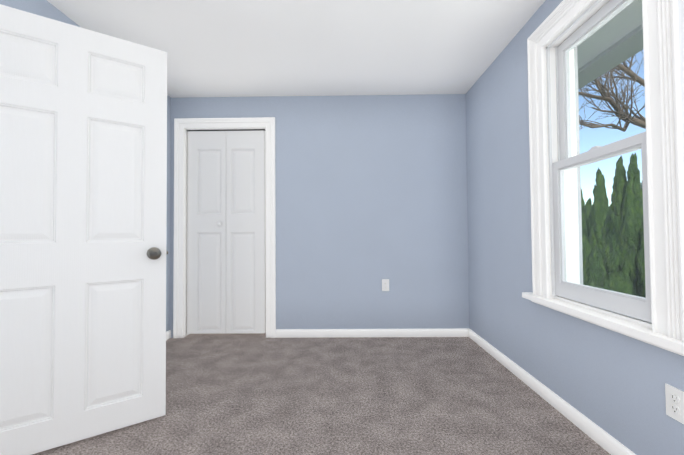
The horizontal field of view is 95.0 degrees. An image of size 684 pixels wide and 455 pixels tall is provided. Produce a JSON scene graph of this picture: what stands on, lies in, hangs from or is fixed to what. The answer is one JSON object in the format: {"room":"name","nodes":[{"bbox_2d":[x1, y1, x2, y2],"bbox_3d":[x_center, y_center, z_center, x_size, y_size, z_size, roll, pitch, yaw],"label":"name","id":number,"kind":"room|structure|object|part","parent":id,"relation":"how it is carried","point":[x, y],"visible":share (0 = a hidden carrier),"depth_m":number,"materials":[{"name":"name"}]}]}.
{"room":"empty bedroom","nodes":[
{"label":"empty bedroom","id":0,"kind":"room"},
{"bbox_2d":[0,0,170,331],"bbox_3d":[-1.788,-0.148,1.287,0.120,2.391,3.908,0,-1,1],"label":"wall","id":1,"kind":"structure","parent":0,"point":[45,8],"depth_m":3.04,"materials":[{"name":"blue paint"}]},
{"bbox_2d":[0,4,166,454],"bbox_3d":[-1.326,0.019,1.537,0.813,2.032,0.180,0,-2,-35],"label":"door","id":2,"kind":"structure","parent":1,"relation":"in","point":[83,166],"depth_m":1.54,"materials":[{"name":"white wood"}]},
{"bbox_2d":[166,330,170,340],"bbox_3d":[-1.698,1.039,2.642,0.013,0.078,0.903,0,-1,1],"label":"baseboard","id":3,"kind":"structure","parent":1,"relation":"attached to","point":[168,334],"depth_m":3.05,"materials":[{"name":"white wood"}]},
{"bbox_2d":[47,0,544,97],"bbox_3d":[-0.801,-1.403,1.669,4.343,0.120,4.638,0,-1,1],"label":"ceiling","id":4,"kind":"structure","parent":0,"point":[239,48],"depth_m":2.23,"materials":[{"name":"white paint"}]},
{"bbox_2d":[170,94,468,337],"bbox_3d":[-0.215,-0.118,3.163,3.225,2.391,0.120,0,-1,1],"label":"wall","id":5,"kind":"structure","parent":0,"point":[370,192],"depth_m":3.10,"materials":[{"name":"blue paint"}]},
{"bbox_2d":[173,117,275,337],"bbox_3d":[-1.161,0.038,3.175,0.846,2.094,0.131,0,-1,1],"label":"door frame","id":6,"kind":"structure","parent":5,"relation":"attached to","point":[185,334],"depth_m":3.14,"materials":[{"name":"white wood"}]},
{"bbox_2d":[187,129,265,333],"bbox_3d":[-1.162,0.034,3.147,0.806,2.048,0.068,0,-1,1],"label":"bifold closet door","id":7,"kind":"structure","parent":5,"relation":"in","point":[226,260],"depth_m":3.15,"materials":[{"name":"white wood"}]},
{"bbox_2d":[276,328,468,337],"bbox_3d":[0.297,1.032,3.065,1.898,0.078,0.013,0,-1,1],"label":"baseboard","id":8,"kind":"structure","parent":5,"relation":"attached to","point":[327,333],"depth_m":3.06,"materials":[{"name":"white wood"}]},
{"bbox_2d":[382,279,388,290],"bbox_3d":[0.428,0.566,3.076,0.070,0.115,0.009,0,-1,1],"label":"electrical outlet","id":9,"kind":"object","parent":5,"relation":"attached to","point":[385,284],"visible":1,"depth_m":3.08,"materials":[{"name":"white plastic"}]},
{"bbox_2d":[32,333,610,454],"bbox_3d":[-0.781,1.122,1.612,4.343,0.150,4.638,0,-1,1],"label":"floor","id":10,"kind":"structure","parent":0,"point":[244,394],"depth_m":1.85,"materials":[{"name":"carpet"}]},
{"bbox_2d":[466,0,683,454],"bbox_3d":[1.296,-0.173,1.253,0.160,2.391,3.908,0,-1,1],"label":"wall","id":11,"kind":"structure","parent":0,"point":[611,382],"depth_m":2.10,"materials":[{"name":"blue paint"}]},
{"bbox_2d":[469,328,635,454],"bbox_3d":[1.219,0.984,1.228,0.013,0.078,3.668,0,-1,1],"label":"baseboard","id":12,"kind":"structure","parent":11,"relation":"attached to","point":[605,440],"depth_m":1.75,"materials":[{"name":"white wood"}]},
{"bbox_2d":[522,292,683,355],"bbox_3d":[1.203,0.435,1.527,0.082,0.052,1.014,0,-1,1],"label":"window sill","id":13,"kind":"structure","parent":11,"relation":"attached to","point":[638,332],"depth_m":1.36,"materials":[{"name":"white wood"}]},
{"bbox_2d":[527,0,683,341],"bbox_3d":[1.299,-0.388,1.544,0.226,1.667,0.894,0,-1,1],"label":"window","id":14,"kind":"structure","parent":11,"relation":"in","point":[663,34],"depth_m":1.47,"materials":[{"name":"white wood"}]},
{"bbox_2d":[546,0,601,295],"bbox_3d":[1.249,-0.346,1.544,0.061,1.470,0.614,0,-1,1],"label":"window frame","id":15,"kind":"object","parent":14,"relation":"attached to","point":[578,19],"visible":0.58,"depth_m":1.84,"materials":[{"name":"white wood"}]},
{"bbox_3d":[1.296,-0.709,1.551,0.038,0.736,0.602,0,-1,1],"label":"window sash","id":16,"kind":"part","parent":14,"relation":"part of","materials":[{"name":"white wood"}]},
{"bbox_3d":[1.255,0.001,1.536,0.038,0.770,0.602,0,-1,1],"label":"window sash","id":17,"kind":"part","parent":14,"relation":"part of","materials":[{"name":"white wood"}]},
{"bbox_2d":[578,24,642,88],"bbox_3d":[1.776,-1.380,1.775,0.807,0.400,8.668,0,-1,1],"label":"roof fascia","id":18,"kind":"object","parent":11,"relation":"attached to","point":[624,46],"depth_m":2.35,"materials":[{"name":"grey"}]},
{"bbox_2d":[577,0,642,68],"bbox_3d":[1.627,-1.289,1.775,0.507,0.020,8.668,0,-1,1],"label":"soffit","id":19,"kind":"structure","parent":18,"relation":"attached to","point":[615,23],"depth_m":2.05,"materials":[{"name":"grey"}]},
{"bbox_2d":[665,383,683,423],"bbox_3d":[1.218,0.644,1.144,0.009,0.115,0.070,0,-1,1],"label":"electrical outlet","id":20,"kind":"object","parent":11,"relation":"attached to","point":[674,403],"visible":1,"depth_m":1.14,"materials":[{"name":"white plastic"}]},
{"label":"outside","id":21,"kind":"structure","parent":0,"visible":0},
{"bbox_3d":[15.217,4.319,14.719,90.000,0.200,90.000,0,-1,1],"label":"ground","id":22,"kind":"structure","parent":21,"visible":0},
{"bbox_2d":[578,51,645,131],"bbox_3d":[4.524,-0.077,4.984,4.882,8.441,2.728,0,-1,1],"label":"bare tree","id":23,"kind":"object","parent":22,"relation":"on","point":[626,107],"depth_m":5.28,"materials":[{"name":"brown plant"}]},
{"bbox_2d":[581,153,645,297],"bbox_3d":[9.447,1.080,11.277,8.279,7.831,8.777,0,-1,1],"label":"tree","id":24,"kind":"object","parent":22,"relation":"on","point":[621,237],"depth_m":8.20,"materials":[{"name":"green plant"}]}
]}

